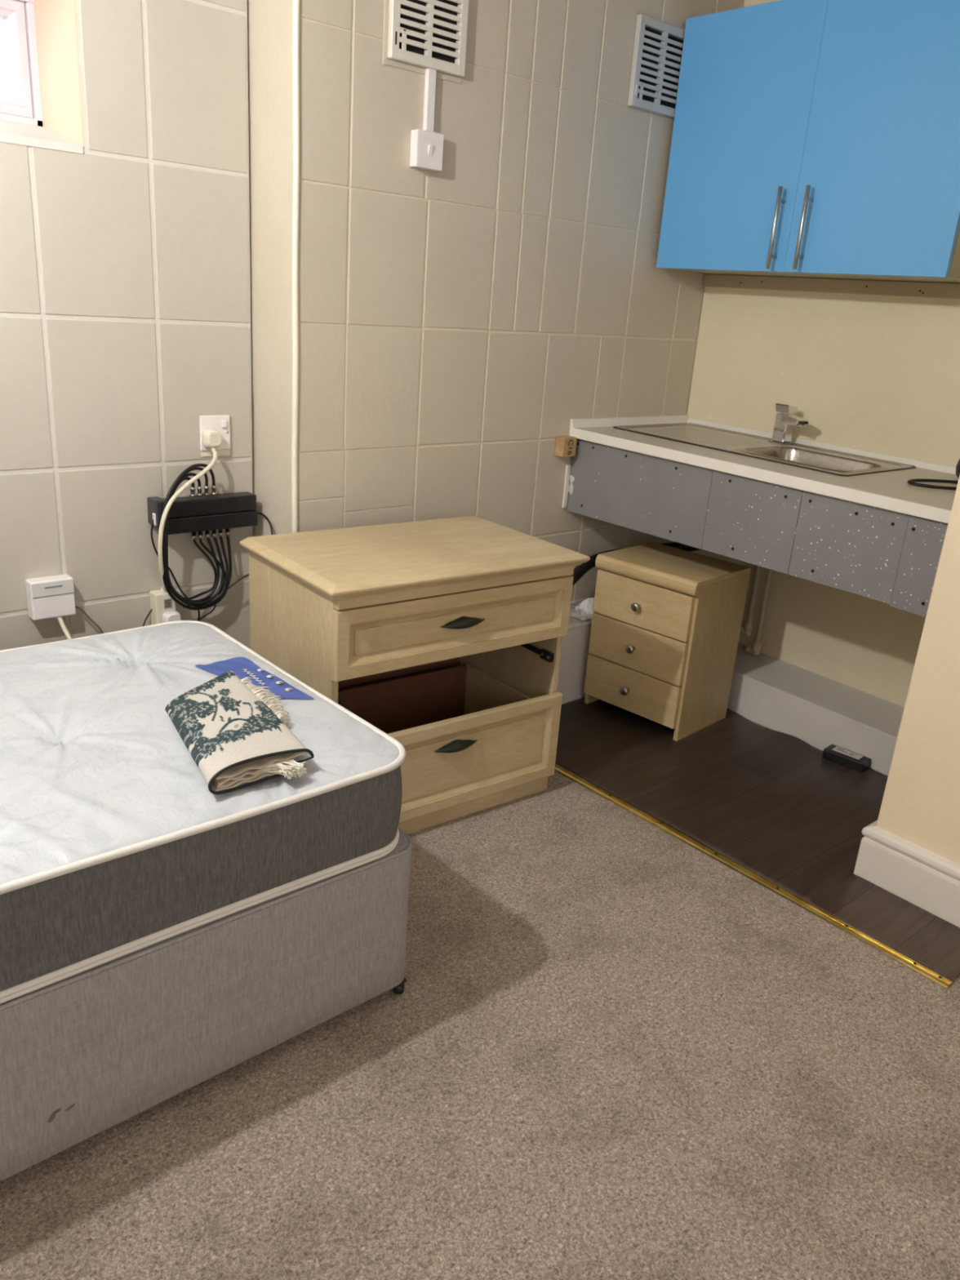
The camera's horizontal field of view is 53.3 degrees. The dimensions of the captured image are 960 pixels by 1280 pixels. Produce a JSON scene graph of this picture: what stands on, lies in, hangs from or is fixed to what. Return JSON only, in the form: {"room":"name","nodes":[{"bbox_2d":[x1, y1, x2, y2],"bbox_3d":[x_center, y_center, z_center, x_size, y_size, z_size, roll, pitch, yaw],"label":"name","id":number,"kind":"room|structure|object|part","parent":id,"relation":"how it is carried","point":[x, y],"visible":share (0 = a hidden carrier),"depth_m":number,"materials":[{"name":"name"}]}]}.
{"room":"studio apartment","nodes":[
{"label":"studio apartment","id":0,"kind":"room"},
{"bbox_2d":[0,0,253,650],"bbox_3d":[-2.090,-0.569,1.551,3.596,2.320,0.362,-13,26,-39],"label":"wall","id":1,"kind":"structure","parent":0,"point":[125,292],"depth_m":2.34,"materials":[{"name":"beige tile"}]},
{"bbox_2d":[0,0,42,126],"bbox_3d":[-1.355,-1.335,2.078,0.735,0.294,0.075,-13,26,-39],"label":"window","id":2,"kind":"structure","parent":1,"relation":"in","point":[20,85],"depth_m":2.28,"materials":[{"name":"plastic"}]},
{"bbox_3d":[-1.359,-1.329,2.085,0.635,0.178,0.004,-13,26,-39],"label":"glass pane","id":3,"kind":"part","parent":2,"relation":"part of","materials":[{"name":"white"}]},
{"bbox_2d":[0,120,83,154],"bbox_3d":[-1.288,-1.126,2.051,0.731,0.071,0.352,-13,26,-39],"label":"trim","id":4,"kind":"structure","parent":1,"relation":"attached to","point":[11,132],"depth_m":2.14,"materials":[{"name":"paint"}]},
{"bbox_2d":[25,573,75,620],"bbox_3d":[-1.076,-0.103,2.401,0.104,0.107,0.047,-13,26,-39],"label":"electrical box","id":5,"kind":"object","parent":1,"relation":"attached to","point":[53,596],"depth_m":2.38,"materials":[{"name":"white plastic"}]},
{"bbox_2d":[57,616,72,639],"bbox_3d":[-1.040,0.022,2.427,0.081,0.166,0.014,16,23,29],"label":"white flex","id":6,"kind":"object","parent":5,"relation":"hanging from","point":[60,619],"visible":0.46,"depth_m":2.41,"materials":[{"name":"white plastic"}]},
{"bbox_2d":[75,605,103,633],"bbox_3d":[-1.010,-0.033,2.491,0.091,0.131,0.009,-11,25,-36],"label":"cable","id":7,"kind":"object","parent":5,"relation":"attached to","point":[76,606],"visible":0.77,"depth_m":2.48,"materials":[{"name":"grey plastic"}]},
{"bbox_2d":[33,0,84,146],"bbox_3d":[-1.258,-1.264,1.981,0.739,0.352,0.288,-13,26,-39],"label":"window reveal","id":8,"kind":"structure","parent":1,"relation":"attached to","point":[55,20],"depth_m":2.19,"materials":[{"name":"beige paint"}]},
{"bbox_2d":[149,587,175,625],"bbox_3d":[-0.866,-0.051,2.619,0.056,0.196,0.045,-13,26,-39],"label":"block","id":9,"kind":"object","parent":1,"relation":"attached to","point":[161,602],"visible":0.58,"depth_m":2.58,"materials":[{"name":"white plastic"}]},
{"bbox_2d":[142,608,151,626],"bbox_3d":[-0.901,-0.045,2.602,0.057,0.114,0.004,-13,26,-39],"label":"cable","id":10,"kind":"object","parent":9,"relation":"attached to","point":[149,612],"visible":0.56,"depth_m":2.59,"materials":[{"name":"black rubber"}]},
{"bbox_2d":[161,610,181,622],"bbox_3d":[-0.835,-0.052,2.595,0.050,0.050,0.030,-13,26,-39],"label":"plug","id":11,"kind":"object","parent":9,"relation":"attached to","point":[173,615],"visible":0.54,"depth_m":2.58,"materials":[{"name":"white plastic"}]},
{"bbox_2d":[182,604,216,621],"bbox_3d":[-0.782,-0.063,2.671,0.096,0.098,0.017,-9,24,-33],"label":"cable","id":12,"kind":"object","parent":1,"relation":"attached to","point":[213,609],"visible":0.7,"depth_m":2.68,"materials":[{"name":"grey plastic"}]},
{"bbox_2d":[146,484,257,539],"bbox_3d":[-0.748,-0.347,2.588,0.289,0.142,0.067,-13,26,-39],"label":"box","id":13,"kind":"object","parent":1,"relation":"attached to","point":[206,512],"visible":0.98,"depth_m":2.57,"materials":[{"name":"black plastic"}]},
{"bbox_3d":[-0.845,-0.336,2.508,0.032,0.070,0.059,-13,26,-39],"label":"mounting plate","id":14,"kind":"part","parent":13,"relation":"part of","materials":[{"name":"black plastic"}]},
{"bbox_2d":[151,519,199,621],"bbox_3d":[-0.819,-0.169,2.582,0.016,0.350,0.133,21,26,39],"label":"cable","id":15,"kind":"object","parent":13,"relation":"hanging from","point":[152,526],"visible":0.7,"depth_m":2.56,"materials":[{"name":"black rubber"}]},
{"bbox_2d":[166,472,224,603],"bbox_3d":[-0.770,-0.266,2.567,0.028,0.364,0.191,17,24,33],"label":"coaxial cable","id":16,"kind":"object","parent":13,"relation":"attached to","point":[188,474],"visible":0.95,"depth_m":2.58,"materials":[{"name":"black rubber"}]},
{"bbox_2d":[163,466,228,607],"bbox_3d":[-0.765,-0.270,2.566,0.026,0.386,0.210,18,24,33],"label":"coaxial cable","id":17,"kind":"object","parent":13,"relation":"attached to","point":[170,587],"visible":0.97,"depth_m":2.56,"materials":[{"name":"black rubber"}]},
{"bbox_2d":[162,463,231,609],"bbox_3d":[-0.762,-0.271,2.569,0.023,0.403,0.225,18,24,33],"label":"cable","id":18,"kind":"object","parent":13,"relation":"attached to","point":[193,466],"visible":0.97,"depth_m":2.56,"materials":[{"name":"black rubber"}]},
{"bbox_2d":[177,476,219,601],"bbox_3d":[-0.777,-0.264,2.566,0.027,0.349,0.177,17,24,33],"label":"coaxial cable","id":19,"kind":"object","parent":13,"relation":"attached to","point":[188,478],"visible":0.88,"depth_m":2.64,"materials":[{"name":"black rubber"}]},
{"bbox_2d":[184,539,217,599],"bbox_3d":[-0.770,-0.198,2.620,0.024,0.171,0.105,19,24,36],"label":"coaxial cable","id":20,"kind":"object","parent":13,"relation":"attached to","point":[201,549],"visible":1,"depth_m":2.64,"materials":[{"name":"black rubber"}]},
{"bbox_2d":[189,538,226,604],"bbox_3d":[-0.753,-0.192,2.627,0.028,0.184,0.123,18,24,34],"label":"coaxial cable","id":21,"kind":"object","parent":13,"relation":"attached to","point":[203,545],"visible":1,"depth_m":2.63,"materials":[{"name":"black rubber"}]},
{"bbox_2d":[257,511,273,534],"bbox_3d":[-0.607,-0.310,2.672,0.116,0.084,0.026,18,24,34],"label":"cable","id":22,"kind":"object","parent":13,"relation":"attached to","point":[258,513],"visible":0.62,"depth_m":2.65,"materials":[{"name":"black rubber"}]},
{"bbox_2d":[199,414,230,457],"bbox_3d":[-0.711,-0.548,2.574,0.087,0.109,0.015,-13,26,-39],"label":"wall socket","id":23,"kind":"object","parent":1,"relation":"attached to","point":[221,424],"visible":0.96,"depth_m":2.57,"materials":[{"name":"white plastic"}]},
{"bbox_2d":[201,429,221,448],"bbox_3d":[-0.714,-0.535,2.550,0.048,0.050,0.035,-13,26,-39],"label":"plug","id":24,"kind":"object","parent":23,"relation":"attached to","point":[211,438],"visible":1,"depth_m":2.54,"materials":[{"name":"white plastic"}]},
{"bbox_2d":[157,447,217,589],"bbox_3d":[-0.773,-0.311,2.534,0.199,0.378,0.087,-13,26,-39],"label":"white flex","id":25,"kind":"object","parent":24,"relation":"attached to","point":[212,463],"visible":0.96,"depth_m":2.47,"materials":[{"name":"white plastic"}]},
{"bbox_2d":[246,0,293,536],"bbox_3d":[-0.636,-0.835,2.591,0.019,2.320,0.500,-13,26,-39],"label":"wall","id":26,"kind":"structure","parent":0,"point":[269,22],"depth_m":2.44,"materials":[{"name":"beige paint"}]},
{"bbox_2d":[291,0,300,533],"bbox_3d":[-0.468,-0.762,2.423,0.019,2.320,0.017,-13,26,-39],"label":"trim","id":27,"kind":"structure","parent":26,"relation":"attached to","point":[295,5],"depth_m":2.36,"materials":[{"name":"paint"}]},
{"bbox_2d":[0,719,959,1279],"bbox_3d":[-0.193,0.987,1.131,5.400,0.060,4.600,-13,26,-39],"label":"floor","id":28,"kind":"structure","parent":0,"point":[608,1050],"depth_m":1.62,"materials":[{"name":"beige carpet"}]},
{"bbox_2d":[0,826,412,1181],"bbox_3d":[-1.147,0.571,1.508,1.962,0.336,0.888,-13,26,-39],"label":"base","id":29,"kind":"object","parent":28,"relation":"on","point":[83,1054],"visible":0.34,"depth_m":1.52,"materials":[{"name":"grey fabric"}]},
{"bbox_2d":[0,620,405,1004],"bbox_3d":[-1.129,0.320,1.417,1.948,0.198,0.888,-13,26,-39],"label":"mattress","id":30,"kind":"object","parent":29,"relation":"on","point":[115,843],"visible":0.84,"depth_m":1.54,"materials":[{"name":"white fabric"}]},
{"bbox_2d":[164,671,314,795],"bbox_3d":[-0.438,0.137,1.718,0.210,0.049,0.473,-7,22,-28],"label":"folded cloth","id":31,"kind":"object","parent":30,"relation":"on","point":[226,724],"visible":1,"depth_m":1.63,"materials":[{"name":"beige fabric"}]},
{"bbox_2d":[242,668,265,685],"bbox_3d":[-0.462,0.075,1.955,0.011,0.003,0.098,-11,24,-36],"label":"print","id":32,"kind":"object","parent":30,"relation":"on","point":[258,678],"depth_m":1.96,"materials":[{"name":"white fabric"}]},
{"bbox_2d":[239,515,590,834],"bbox_3d":[-0.180,0.089,2.521,0.747,0.694,0.474,-11,25,-36],"label":"dresser","id":33,"kind":"object","parent":28,"relation":"on","point":[444,636],"visible":0.88,"depth_m":2.39,"materials":[{"name":"brown wood"}]},
{"bbox_3d":[-0.463,0.150,2.345,0.018,0.660,0.430,-11,25,-36],"label":"panel","id":34,"kind":"part","parent":33,"relation":"part of","materials":[{"name":"brown wood"}]},
{"bbox_3d":[-0.318,0.035,2.695,0.658,0.660,0.006,-11,25,-36],"label":"panel","id":35,"kind":"part","parent":33,"relation":"part of","materials":[{"name":"brown wood"}]},
{"bbox_3d":[-0.044,-0.038,2.304,0.694,0.164,0.019,-11,25,-36],"label":"drawer","id":36,"kind":"part","parent":33,"relation":"part of","materials":[{"name":"brown wood"}]},
{"bbox_3d":[-0.055,0.268,2.398,0.130,0.030,0.022,-11,25,-36],"label":"handle","id":37,"kind":"part","parent":33,"relation":"part of","materials":[{"name":"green metal"}]},
{"bbox_3d":[-0.036,-0.040,2.293,0.130,0.030,0.022,-11,25,-36],"label":"handle","id":38,"kind":"part","parent":33,"relation":"part of","materials":[{"name":"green metal"}]},
{"bbox_3d":[-0.066,0.310,2.424,0.694,0.244,0.019,-11,25,-36],"label":"drawer","id":39,"kind":"part","parent":33,"relation":"part of","materials":[{"name":"brown wood"}]},
{"bbox_3d":[0.075,0.047,2.741,0.018,0.660,0.430,-11,25,-36],"label":"panel","id":40,"kind":"part","parent":33,"relation":"part of","materials":[{"name":"brown wood"}]},
{"bbox_2d":[554,764,952,987],"bbox_3d":[0.505,0.502,2.522,0.027,0.008,1.478,-13,26,-39],"label":"threshold strip","id":41,"kind":"object","parent":28,"relation":"on","point":[908,962],"visible":0.85,"depth_m":2.31,"materials":[{"name":"gold metal"}]},
{"bbox_2d":[555,697,959,981],"bbox_3d":[0.817,0.427,2.789,0.804,0.010,1.486,-13,26,-39],"label":"floor","id":42,"kind":"structure","parent":28,"relation":"on","point":[768,802],"depth_m":2.71,"materials":[{"name":"brown wood"}]},
{"bbox_2d":[583,542,751,741],"bbox_3d":[0.598,-0.003,3.167,0.378,0.530,0.346,22,26,40],"label":"nightstand","id":43,"kind":"object","parent":42,"relation":"on","point":[667,620],"visible":1,"depth_m":3.05,"materials":[{"name":"brown wood"}]},
{"bbox_3d":[0.485,-0.052,3.303,0.015,0.514,0.298,22,26,40],"label":"panel","id":44,"kind":"part","parent":43,"relation":"part of","materials":[{"name":"brown wood"}]},
{"bbox_3d":[0.473,0.165,3.112,0.029,0.029,0.030,22,26,40],"label":"knob","id":45,"kind":"part","parent":43,"relation":"part of","materials":[{"name":"silver metal"}]},
{"bbox_3d":[0.483,0.029,3.063,0.029,0.029,0.030,22,26,40],"label":"knob","id":46,"kind":"part","parent":43,"relation":"part of","materials":[{"name":"silver metal"}]},
{"bbox_3d":[0.583,0.138,3.216,0.362,0.141,0.278,22,26,40],"label":"drawer","id":47,"kind":"part","parent":43,"relation":"part of","materials":[{"name":"brown wood"}]},
{"bbox_3d":[0.493,-0.105,3.016,0.029,0.029,0.030,22,26,40],"label":"knob","id":48,"kind":"part","parent":43,"relation":"part of","materials":[{"name":"silver metal"}]},
{"bbox_3d":[0.593,0.001,3.167,0.362,0.141,0.278,22,26,40],"label":"drawer","id":49,"kind":"part","parent":43,"relation":"part of","materials":[{"name":"brown wood"}]},
{"bbox_3d":[0.604,-0.138,3.117,0.362,0.144,0.278,22,26,40],"label":"drawer","id":50,"kind":"part","parent":43,"relation":"part of","materials":[{"name":"brown wood"}]},
{"bbox_3d":[0.743,0.051,3.069,0.015,0.514,0.298,22,26,40],"label":"panel","id":51,"kind":"part","parent":43,"relation":"part of","materials":[{"name":"brown wood"}]},
{"bbox_2d":[822,744,871,772],"bbox_3d":[1.142,0.366,2.978,0.132,0.034,0.060,21,26,40],"label":"power adapter","id":52,"kind":"object","parent":42,"relation":"on","point":[833,753],"visible":1,"depth_m":2.96,"materials":[{"name":"black plastic"}]},
{"bbox_2d":[297,0,744,601],"bbox_3d":[0.048,-0.990,3.166,1.786,2.320,0.502,-13,26,-39],"label":"wall","id":53,"kind":"structure","parent":0,"point":[455,322],"depth_m":2.73,"materials":[{"name":"beige paint"}]},
{"bbox_2d":[208,573,248,598],"bbox_3d":[-0.700,-0.153,2.682,0.207,0.095,0.024,-7,22,-28],"label":"cable","id":54,"kind":"object","parent":53,"relation":"attached to","point":[247,575],"visible":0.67,"depth_m":2.69,"materials":[{"name":"black rubber"}]},
{"bbox_2d":[382,0,461,84],"bbox_3d":[-0.135,-1.567,2.386,0.252,0.278,0.004,-13,26,-39],"label":"frame","id":55,"kind":"object","parent":53,"relation":"in","point":[386,61],"visible":1,"depth_m":2.38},
{"bbox_2d":[409,128,444,171],"bbox_3d":[-0.137,-1.272,2.487,0.088,0.088,0.036,-13,26,-39],"label":"light switch","id":56,"kind":"object","parent":53,"relation":"attached to","point":[426,153],"visible":1,"depth_m":2.47,"materials":[{"name":"white plastic"}]},
{"bbox_2d":[386,0,468,77],"bbox_3d":[-0.125,-1.566,2.383,0.236,0.247,0.021,-13,26,-39],"label":"air vent","id":57,"kind":"object","parent":53,"relation":"in","point":[424,33],"visible":1,"depth_m":2.40,"materials":[{"name":"plastic"}]},
{"bbox_2d":[422,67,436,132],"bbox_3d":[-0.130,-1.386,2.459,0.026,0.142,0.015,-13,26,-39],"label":"cable trunking","id":58,"kind":"object","parent":53,"relation":"attached to","point":[430,73],"visible":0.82,"depth_m":2.45,"materials":[{"name":"white plastic"}]},
{"bbox_2d":[554,435,577,457],"bbox_3d":[0.282,-0.636,3.143,0.060,0.062,0.042,-13,26,-39],"label":"block","id":59,"kind":"object","parent":53,"relation":"attached to","point":[565,446],"visible":1,"depth_m":3.13,"materials":[{"name":"brown wood"}]},
{"bbox_2d":[561,464,570,507],"bbox_3d":[0.291,-0.518,3.225,0.018,0.145,0.009,-13,26,-39],"label":"batten","id":60,"kind":"object","parent":53,"relation":"attached to","point":[567,466],"visible":1,"depth_m":3.22,"materials":[{"name":"white paint"}]},
{"bbox_2d":[556,596,594,704],"bbox_3d":[0.358,0.032,3.391,1.102,0.291,0.194,-13,26,-39],"label":"trim","id":61,"kind":"structure","parent":53,"relation":"attached to","point":[575,646],"depth_m":3.24,"materials":[{"name":"white paint"}]},
{"bbox_2d":[569,597,594,621],"bbox_3d":[0.361,-0.117,3.293,0.157,0.052,0.137,-13,26,-39],"label":"scrap","id":62,"kind":"object","parent":61,"relation":"on","point":[583,611],"visible":0.59,"depth_m":3.28,"materials":[{"name":"white paper"}]},
{"bbox_2d":[571,542,701,586],"bbox_3d":[0.616,-0.293,3.243,0.795,0.401,0.335,6,20,6],"label":"hose","id":63,"kind":"object","parent":61,"relation":"on","point":[580,571],"visible":0.26,"depth_m":3.31,"materials":[{"name":"black rubber"}]},
{"bbox_2d":[627,13,684,118],"bbox_3d":[0.555,-1.753,2.938,0.248,0.240,0.021,-13,26,-39],"label":"air vent","id":64,"kind":"object","parent":53,"relation":"in","point":[658,46],"visible":0.8,"depth_m":2.92,"materials":[{"name":"grey plastic"}]},
{"bbox_2d":[669,0,959,706],"bbox_3d":[1.290,-0.848,3.021,0.141,2.320,1.400,-13,26,-39],"label":"wall","id":65,"kind":"structure","parent":0,"point":[874,373],"depth_m":3.13,"materials":[{"name":"beige paint"}]},
{"bbox_2d":[739,565,760,635],"bbox_3d":[0.979,-0.327,3.369,0.031,0.656,0.061,-13,26,-39],"label":"supply pipe","id":66,"kind":"object","parent":65,"relation":"attached to","point":[746,630],"visible":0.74,"depth_m":3.43,"materials":[{"name":"beige metal"}]},
{"bbox_2d":[568,414,958,523],"bbox_3d":[0.969,-0.543,2.886,0.620,0.058,1.351,-13,27,-39],"label":"countertop","id":67,"kind":"structure","parent":65,"relation":"attached to","point":[891,491],"depth_m":2.81,"materials":[{"name":"grey laminate"}]},
{"bbox_2d":[565,438,713,549],"bbox_3d":[0.490,-0.475,3.028,0.017,0.248,0.571,-13,26,-39],"label":"panel","id":68,"kind":"object","parent":67,"relation":"attached to","point":[666,499],"visible":0.99,"depth_m":3.00,"materials":[{"name":"grey laminate"}]},
{"bbox_2d":[701,470,803,573],"bbox_3d":[0.773,-0.341,2.726,0.017,0.241,0.294,-13,26,-39],"label":"panel","id":69,"kind":"object","parent":67,"relation":"attached to","point":[751,521],"visible":0.99,"depth_m":2.72,"materials":[{"name":"grey laminate"}]},
{"bbox_2d":[613,422,915,476],"bbox_3d":[0.882,-0.558,3.095,0.439,0.154,0.868,-13,26,-39],"label":"sink","id":70,"kind":"object","parent":67,"relation":"in","point":[846,467],"visible":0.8,"depth_m":3.02,"materials":[{"name":"silver metal"}]},
{"bbox_2d":[768,403,808,444],"bbox_3d":[1.023,-0.704,3.138,0.078,0.128,0.151,-5,22,-24],"label":"mixer tap","id":71,"kind":"object","parent":70,"relation":"on","point":[785,420],"visible":1,"depth_m":3.15,"materials":[{"name":"silver metal"}]},
{"bbox_3d":[1.004,-0.659,3.190,0.062,0.006,0.062,-13,27,-39],"label":"plate","id":72,"kind":"part","parent":71,"relation":"part of","materials":[{"name":"silver metal"}]},
{"bbox_3d":[1.009,-0.761,3.150,0.060,0.031,0.051,-13,27,-39],"label":"lever","id":73,"kind":"part","parent":71,"relation":"part of","materials":[{"name":"silver metal"}]},
{"bbox_3d":[1.022,-0.712,3.114,0.043,0.031,0.111,-1,20,-13],"label":"spout","id":74,"kind":"part","parent":71,"relation":"part of","materials":[{"name":"silver metal"}]},
{"bbox_2d":[787,490,910,604],"bbox_3d":[0.966,-0.250,2.519,0.017,0.238,0.298,-13,26,-39],"label":"panel","id":75,"kind":"object","parent":67,"relation":"attached to","point":[846,545],"visible":0.99,"depth_m":2.51,"materials":[{"name":"grey laminate"}]},
{"bbox_2d":[889,515,947,617],"bbox_3d":[1.122,-0.172,2.351,0.017,0.241,0.182,-13,26,-39],"label":"panel","id":76,"kind":"object","parent":67,"relation":"attached to","point":[924,539],"visible":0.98,"depth_m":2.38,"materials":[{"name":"grey laminate"}]},
{"bbox_2d":[907,478,958,490],"bbox_3d":[1.312,-0.420,2.609,0.292,0.012,0.156,8,20,10],"label":"cable","id":77,"kind":"object","parent":67,"relation":"on","point":[911,482],"visible":0.94,"depth_m":2.59,"materials":[{"name":"rubber"}]},
{"bbox_2d":[955,458,959,478],"bbox_3d":[1.427,-0.501,2.746,0.108,0.080,0.108,-13,26,-39],"label":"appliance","id":78,"kind":"object","parent":67,"relation":"on","point":[957,466],"visible":1,"depth_m":2.75,"materials":[{"name":"plastic"}]},
{"bbox_2d":[656,0,959,283],"bbox_3d":[1.024,-1.445,2.793,0.345,0.712,0.966,-13,26,-39],"label":"upper cabinet","id":79,"kind":"object","parent":65,"relation":"attached to","point":[820,139],"visible":1,"depth_m":2.68,"materials":[{"name":"blue plastic"}]},
{"bbox_3d":[0.770,-1.495,2.881,0.018,0.712,0.483,-13,26,-39],"label":"door","id":80,"kind":"part","parent":79,"relation":"part of","materials":[{"name":"blue plastic"}]},
{"bbox_3d":[0.869,-1.204,2.801,0.037,0.222,0.012,-13,26,-39],"label":"bar handle","id":81,"kind":"part","parent":79,"relation":"part of","materials":[{"name":"silver metal"}]},
{"bbox_3d":[0.927,-1.178,2.738,0.037,0.222,0.012,-13,26,-39],"label":"bar handle","id":82,"kind":"part","parent":79,"relation":"part of","materials":[{"name":"silver metal"}]},
{"bbox_3d":[1.085,-1.351,2.544,0.018,0.712,0.482,-13,26,-39],"label":"door","id":83,"kind":"part","parent":79,"relation":"part of","materials":[{"name":"blue plastic"}]},
{"bbox_2d":[727,644,904,776],"bbox_3d":[1.115,0.223,3.210,0.252,0.156,1.166,-13,26,-39],"label":"trim","id":84,"kind":"structure","parent":65,"relation":"attached to","point":[777,695],"depth_m":3.13,"materials":[{"name":"white paint"}]},
{"bbox_2d":[743,568,772,655],"bbox_3d":[1.001,-0.282,3.323,0.031,0.706,0.061,-13,26,-39],"label":"supply pipe","id":85,"kind":"object","parent":84,"relation":"on","point":[755,649],"visible":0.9,"depth_m":3.38,"materials":[{"name":"beige metal"}]},
{"bbox_2d":[702,274,959,298],"bbox_3d":[1.233,-1.069,2.905,0.018,0.041,1.354,-13,26,-39],"label":"batten","id":86,"kind":"object","parent":65,"relation":"attached to","point":[918,289],"visible":1,"depth_m":3.01,"materials":[{"name":"beige wood"}]},
{"bbox_2d":[875,475,959,864],"bbox_3d":[2.230,-0.204,1.411,0.975,2.320,2.544,-13,26,-39],"label":"wall","id":87,"kind":"structure","parent":0,"point":[920,806],"depth_m":2.18,"materials":[{"name":"beige paint"}]},
{"bbox_2d":[853,820,959,927],"bbox_3d":[2.088,0.828,1.733,0.856,0.147,2.565,-13,26,-39],"label":"baseboard","id":88,"kind":"structure","parent":87,"relation":"attached to","point":[917,875],"depth_m":2.26,"materials":[{"name":"white paint"}]}
]}

